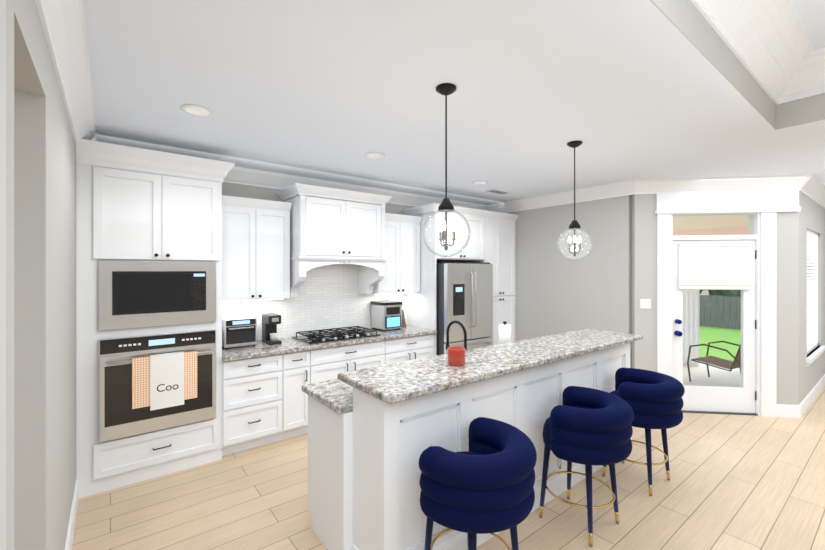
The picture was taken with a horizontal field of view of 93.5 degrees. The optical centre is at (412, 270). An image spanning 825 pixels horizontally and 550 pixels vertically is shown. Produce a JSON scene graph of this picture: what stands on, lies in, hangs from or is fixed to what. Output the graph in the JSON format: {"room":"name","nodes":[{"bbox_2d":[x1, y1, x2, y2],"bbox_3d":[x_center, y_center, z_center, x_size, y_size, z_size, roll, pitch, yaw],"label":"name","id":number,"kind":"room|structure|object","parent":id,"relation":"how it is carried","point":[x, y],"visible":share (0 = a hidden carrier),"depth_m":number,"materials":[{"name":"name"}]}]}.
{"room":"kitchen","nodes":[
{"label":"kitchen","id":0,"kind":"room"},
{"bbox_2d":[0,0,824,549],"bbox_3d":[2.643,0.310,1.652,14.500,2.740,9.660,0,0,-38],"label":"wall","id":1,"kind":"structure","parent":0,"point":[608,282],"depth_m":2.05,"materials":[{"name":"grey paint"}]},
{"bbox_2d":[76,139,235,262],"bbox_3d":[-2.201,-0.505,3.374,1.068,0.879,0.688,0,0,-38],"label":"upper cabinet","id":2,"kind":"object","parent":1,"relation":"attached to","point":[133,203],"depth_m":3.11,"materials":[{"name":"white paint"}]},
{"bbox_2d":[99,260,215,330],"bbox_3d":[-2.173,0.191,3.329,0.800,0.526,0.478,0,0,-38],"label":"microwave","id":3,"kind":"object","parent":2,"relation":"in","point":[136,294],"visible":1,"depth_m":3.12,"materials":[{"name":"grey metal"}]},
{"bbox_2d":[216,197,291,302],"bbox_3d":[-1.669,-0.202,4.016,0.700,1.005,0.328,0,0,-38],"label":"upper cabinet","id":4,"kind":"object","parent":1,"relation":"attached to","point":[261,272],"depth_m":3.91,"materials":[{"name":"white paint"}]},
{"bbox_2d":[280,183,387,262],"bbox_3d":[-0.893,-0.498,4.493,1.050,0.755,0.528,0,0,-38],"label":"upper cabinet","id":5,"kind":"object","parent":1,"relation":"attached to","point":[301,257],"depth_m":4.23,"materials":[{"name":"white paint"}]},
{"bbox_2d":[364,213,419,294],"bbox_3d":[-0.260,-0.202,5.112,0.670,1.005,0.328,0,0,-38],"label":"upper cabinet","id":6,"kind":"object","parent":1,"relation":"attached to","point":[401,274],"depth_m":4.98,"materials":[{"name":"white paint"}]},
{"bbox_2d":[35,0,824,212],"bbox_3d":[2.730,-1.192,2.353,13.200,0.575,8.360,0,0,-38],"label":"crown molding","id":7,"kind":"structure","parent":1,"relation":"attached to","point":[767,43],"depth_m":2.57,"materials":[{"name":"white paint"}]},
{"bbox_2d":[64,374,824,549],"bbox_3d":[2.496,1.610,4.811,10.550,0.140,2.989,0,0,-38],"label":"baseboard","id":8,"kind":"structure","parent":1,"relation":"attached to","point":[795,411],"depth_m":4.42,"materials":[{"name":"white paint"}]},
{"bbox_2d":[404,203,487,262],"bbox_3d":[0.480,-0.492,5.505,0.920,0.704,0.618,0,0,-38],"label":"upper cabinet","id":9,"kind":"object","parent":1,"relation":"attached to","point":[476,250],"depth_m":5.23,"materials":[{"name":"white paint"}]},
{"bbox_2d":[640,299,650,308],"bbox_3d":[2.777,0.403,4.623,0.120,0.115,0.008,0,0,7],"label":"switch plate","id":10,"kind":"object","parent":1,"relation":"attached to","point":[645,303],"visible":1,"depth_m":4.62,"materials":[{"name":"white plastic"}]},
{"bbox_2d":[673,214,753,234],"bbox_3d":[3.540,-0.532,4.597,0.912,0.245,0.008,0,0,7],"label":"transom window","id":11,"kind":"structure","parent":1,"relation":"in","point":[714,225],"depth_m":4.59,"materials":[{"name":"clear glass"}]},
{"bbox_2d":[673,240,756,412],"bbox_3d":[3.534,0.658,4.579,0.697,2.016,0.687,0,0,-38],"label":"patio door","id":12,"kind":"structure","parent":1,"relation":"in","point":[742,398],"depth_m":4.56,"materials":[{"name":"white paint"}]},
{"bbox_2d":[678,243,751,289],"bbox_3d":[3.534,-0.040,4.544,0.778,0.540,0.045,0,0,7],"label":"blind","id":13,"kind":"object","parent":12,"relation":"attached to","point":[723,266],"visible":1,"depth_m":4.54,"materials":[{"name":"white fabric"}]},
{"bbox_2d":[655,190,800,416],"bbox_3d":[3.646,0.385,4.575,1.526,2.590,0.190,0,0,7],"label":"door frame","id":14,"kind":"structure","parent":1,"relation":"attached to","point":[763,207],"depth_m":4.48,"materials":[{"name":"white paint"}]},
{"bbox_2d":[806,230,824,366],"bbox_3d":[5.305,0.330,5.191,1.390,1.700,0.195,0,0,-38],"label":"window","id":15,"kind":"structure","parent":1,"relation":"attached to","point":[812,294],"depth_m":5.27,"materials":[{"name":"white paint"}]},
{"bbox_2d":[72,386,824,549],"bbox_3d":[2.643,1.710,1.652,14.500,0.060,9.660,0,0,-38],"label":"floor","id":16,"kind":"structure","parent":0,"point":[744,482],"depth_m":2.80,"materials":[{"name":"brown wood"}]},
{"bbox_2d":[76,411,231,497],"bbox_3d":[-2.236,1.482,3.391,1.033,0.394,0.618,0,0,-38],"label":"base cabinet","id":17,"kind":"object","parent":16,"relation":"on","point":[112,464],"depth_m":3.09,"materials":[{"name":"white paint"}]},
{"bbox_2d":[99,329,215,442],"bbox_3d":[-2.181,0.907,3.339,0.800,0.775,0.650,0,0,-38],"label":"wall oven","id":18,"kind":"object","parent":17,"relation":"in","point":[119,417],"visible":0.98,"depth_m":3.06,"materials":[{"name":"grey metal"}]},
{"bbox_2d":[132,351,196,410],"bbox_3d":[-1.972,0.883,3.103,0.440,0.424,0.046,0,0,-38],"label":"towels","id":19,"kind":"object","parent":18,"relation":"hanging from","point":[150,373],"visible":0.94,"depth_m":3.08,"materials":[{"name":"white fabric"}]},
{"bbox_2d":[157,384,177,391],"bbox_3d":[-1.949,0.931,3.091,0.147,0.060,0.001,0,0,-38],"label":"lettering","id":20,"kind":"object","parent":19,"relation":"attached to","point":[166,387],"visible":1,"depth_m":3.09,"materials":[{"name":"black fabric"}]},
{"bbox_2d":[216,355,291,452],"bbox_3d":[-1.637,1.242,3.857,0.595,0.874,0.618,0,0,-38],"label":"base cabinet","id":21,"kind":"object","parent":16,"relation":"on","point":[257,392],"depth_m":3.62,"materials":[{"name":"white paint"}]},
{"bbox_2d":[216,323,435,362],"bbox_3d":[-0.873,0.785,4.426,2.500,0.041,0.658,0,0,-38],"label":"countertop","id":22,"kind":"structure","parent":21,"relation":"on","point":[291,344],"depth_m":3.99,"materials":[{"name":"grey stone"}]},
{"bbox_2d":[222,315,256,349],"bbox_3d":[-1.758,0.620,3.902,0.300,0.289,0.342,0,0,-38],"label":"toaster oven","id":23,"kind":"object","parent":22,"relation":"on","point":[239,330],"visible":0.88,"depth_m":3.79,"materials":[{"name":"silver metal"}]},
{"bbox_2d":[261,313,281,344],"bbox_3d":[-1.484,0.615,4.079,0.130,0.299,0.260,0,0,-38],"label":"coffee maker","id":24,"kind":"object","parent":22,"relation":"on","point":[270,321],"visible":1,"depth_m":4.03,"materials":[{"name":"black plastic"}]},
{"bbox_2d":[292,326,380,343],"bbox_3d":[-0.865,0.733,4.457,0.870,0.063,0.503,0,0,-38],"label":"cooktop","id":25,"kind":"object","parent":22,"relation":"in","point":[327,336],"visible":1,"depth_m":4.36,"materials":[{"name":"black metal"}]},
{"bbox_2d":[370,300,401,330],"bbox_3d":[-0.338,0.585,5.025,0.290,0.359,0.324,0,0,-38],"label":"ice maker","id":26,"kind":"object","parent":22,"relation":"on","point":[386,314],"visible":0.98,"depth_m":4.92,"materials":[{"name":"silver metal"}]},
{"bbox_2d":[401,304,405,326],"bbox_3d":[-0.176,0.611,5.240,0.100,0.304,0.185,0,0,-38],"label":"knife block","id":27,"kind":"object","parent":22,"relation":"on","point":[403,321],"visible":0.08,"depth_m":5.21,"materials":[{"name":"brown wood"}]},
{"bbox_2d":[292,351,319,436],"bbox_3d":[-1.310,1.242,4.111,0.343,0.874,0.618,0,0,-38],"label":"base cabinet","id":28,"kind":"object","parent":16,"relation":"on","point":[305,364],"depth_m":3.90,"materials":[{"name":"white paint"}]},
{"bbox_2d":[320,339,391,381],"bbox_3d":[-0.863,1.242,4.460,1.028,0.874,0.618,0,0,-38],"label":"base cabinet","id":29,"kind":"object","parent":16,"relation":"on","point":[333,360],"depth_m":4.23,"materials":[{"name":"white paint"}]},
{"bbox_2d":[392,335,435,362],"bbox_3d":[-0.228,1.242,4.954,0.833,0.874,0.618,0,0,-38],"label":"base cabinet","id":30,"kind":"object","parent":16,"relation":"on","point":[420,346],"depth_m":4.75,"materials":[{"name":"white paint"}]},
{"bbox_2d":[436,262,492,355],"bbox_3d":[0.558,0.777,5.404,0.870,1.765,0.837,0,0,-38],"label":"refrigerator","id":31,"kind":"object","parent":16,"relation":"on","point":[464,293],"visible":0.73,"depth_m":5.04,"materials":[{"name":"grey metal"}]},
{"bbox_2d":[304,331,631,549],"bbox_3d":[0.683,1.165,3.119,2.850,1.030,0.852,0,0,-38],"label":"kitchen island","id":32,"kind":"object","parent":16,"relation":"on","point":[374,433],"depth_m":2.24,"materials":[{"name":"white paint"}]},
{"bbox_2d":[302,385,341,415],"bbox_3d":[0.569,0.785,3.258,2.900,0.040,0.539,0,0,-38],"label":"island countertop","id":33,"kind":"structure","parent":32,"relation":"on","point":[313,395],"depth_m":2.33,"materials":[{"name":"grey stone"}]},
{"bbox_2d":[446,321,466,349],"bbox_3d":[0.371,0.582,3.082,0.108,0.364,0.243,0,0,-38],"label":"faucet","id":34,"kind":"object","parent":33,"relation":"on","point":[464,331],"visible":0.65,"depth_m":3.05,"materials":[{"name":"black metal"}]},
{"bbox_2d":[499,321,510,343],"bbox_3d":[0.882,0.626,3.702,0.140,0.275,0.140,0,0,-38],"label":"paper towel holder","id":35,"kind":"object","parent":33,"relation":"on","point":[504,332],"visible":0.67,"depth_m":3.65,"materials":[{"name":"white paper"}]},
{"bbox_2d":[337,328,642,403],"bbox_3d":[0.855,0.628,2.959,2.875,0.041,0.550,0,0,-38],"label":"island countertop","id":36,"kind":"structure","parent":32,"relation":"on","point":[396,383],"depth_m":2.47,"materials":[{"name":"grey stone"}]},
{"bbox_2d":[447,346,464,365],"bbox_3d":[0.283,0.554,2.502,0.116,0.106,0.116,0,0,-38],"label":"candle jar","id":37,"kind":"object","parent":36,"relation":"on","point":[455,355],"visible":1,"depth_m":2.45,"materials":[{"name":"red glass"}]},
{"bbox_2d":[419,417,536,549],"bbox_3d":[0.332,1.265,1.967,0.646,0.832,0.553,0,0,-38],"label":"bar stool","id":38,"kind":"object","parent":16,"relation":"on","point":[484,484],"visible":1,"depth_m":1.75,"materials":[{"name":"blue fabric"}]},
{"bbox_2d":[488,211,515,344],"bbox_3d":[1.130,0.418,6.011,0.728,2.524,0.618,0,0,-38],"label":"tall cabinet","id":39,"kind":"object","parent":16,"relation":"on","point":[501,226],"depth_m":5.78,"materials":[{"name":"white paint"}]},
{"bbox_2d":[539,386,633,546],"bbox_3d":[1.145,1.265,2.568,0.644,0.832,0.552,0,0,-38],"label":"bar stool","id":40,"kind":"object","parent":16,"relation":"on","point":[588,428],"visible":1,"depth_m":2.37,"materials":[{"name":"blue fabric"}]},
{"bbox_2d":[602,368,684,495],"bbox_3d":[1.832,1.265,3.104,0.640,0.832,0.564,0,0,-38],"label":"bar stool","id":41,"kind":"object","parent":16,"relation":"on","point":[653,399],"visible":0.81,"depth_m":2.88,"materials":[{"name":"blue fabric"}]},
{"bbox_2d":[83,0,824,204],"bbox_3d":[2.643,-1.320,1.652,14.500,0.520,9.660,0,0,-38],"label":"ceiling","id":42,"kind":"structure","parent":0,"point":[338,90],"depth_m":2.34,"materials":[{"name":"white paint"}]},
{"bbox_2d":[180,104,211,115],"bbox_3d":[-1.426,-1.052,2.565,0.186,0.013,0.186,0,0,-38],"label":"recessed light","id":43,"kind":"object","parent":42,"relation":"in","point":[195,110],"visible":0.94,"depth_m":2.55,"materials":[{"name":"white plastic"}]},
{"bbox_2d":[365,152,384,158],"bbox_3d":[-0.346,-1.052,3.570,0.186,0.013,0.186,0,0,-38],"label":"recessed light","id":44,"kind":"object","parent":42,"relation":"in","point":[375,155],"visible":0.96,"depth_m":3.56,"materials":[{"name":"white plastic"}]},
{"bbox_2d":[422,83,469,256],"bbox_3d":[0.196,-0.567,2.256,0.278,0.984,0.278,0,0,-38],"label":"pendant light","id":45,"kind":"object","parent":42,"relation":"hanging from","point":[445,90],"visible":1,"depth_m":2.25,"materials":[{"name":"clear glass"}]},
{"bbox_2d":[472,180,487,183],"bbox_3d":[0.810,-1.052,4.673,0.186,0.013,0.186,0,0,-38],"label":"recessed light","id":46,"kind":"object","parent":42,"relation":"in","point":[479,182],"visible":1,"depth_m":4.66,"materials":[{"name":"white plastic"}]},
{"bbox_2d":[485,189,510,193],"bbox_3d":[1.151,-1.055,5.237,0.350,0.008,0.150,0,0,-38],"label":"ceiling vent","id":47,"kind":"object","parent":42,"relation":"in","point":[497,191],"visible":1,"depth_m":5.20,"materials":[{"name":"grey metal"}]},
{"bbox_2d":[557,140,592,260],"bbox_3d":[1.350,-0.567,3.231,0.278,0.984,0.278,0,0,-38],"label":"pendant light","id":48,"kind":"object","parent":42,"relation":"hanging from","point":[574,224],"visible":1,"depth_m":3.23,"materials":[{"name":"clear glass"}]},
{"label":"outside","id":49,"kind":"structure","parent":0,"visible":0},
{"bbox_2d":[699,314,740,360],"bbox_3d":[14.418,2.580,21.363,41.000,1.400,28.000,0,0,-38],"label":"lawn","id":50,"kind":"structure","parent":49,"point":[736,338],"depth_m":13.45,"materials":[{"name":"green plant"}]},
{"bbox_2d":[683,361,740,386],"bbox_3d":[3.322,1.935,7.617,4.400,0.190,6.060,0,0,-38],"label":"patio slab","id":51,"kind":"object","parent":50,"relation":"on","point":[700,374],"depth_m":6.71,"materials":[{"name":"white concrete"}]},
{"bbox_2d":[673,215,747,234],"bbox_3d":[3.326,0.410,7.627,4.380,2.860,6.050,0,0,-38],"label":"roof","id":52,"kind":"structure","parent":51,"relation":"on","point":[703,224],"depth_m":7.14,"materials":[{"name":"beige"}]},
{"bbox_2d":[683,290,698,365],"bbox_3d":[5.380,0.672,7.508,0.067,2.325,0.292,0,0,-38],"label":"curtain","id":53,"kind":"object","parent":52,"relation":"hanging from","point":[692,306],"depth_m":7.47,"materials":[{"name":"white fabric"}]},
{"bbox_2d":[687,341,740,381],"bbox_3d":[4.966,1.343,6.164,0.608,0.965,0.817,0,0,-28],"label":"patio chair","id":54,"kind":"object","parent":51,"relation":"on","point":[725,364],"depth_m":6.21,"materials":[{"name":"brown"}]},
{"bbox_2d":[699,295,740,329],"bbox_3d":[16.415,2.330,22.949,0.100,1.800,24.050,0,0,-38],"label":"fence","id":55,"kind":"object","parent":50,"relation":"on","point":[713,318],"depth_m":21.80,"materials":[{"name":"grey wood"}]},
{"bbox_2d":[699,290,740,313],"bbox_3d":[20.669,-0.220,28.172,23.662,8.200,7.527,0,0,44],"label":"trees","id":56,"kind":"object","parent":50,"relation":"on","point":[726,294],"depth_m":25.30,"materials":[{"name":"green plant"}]}
]}

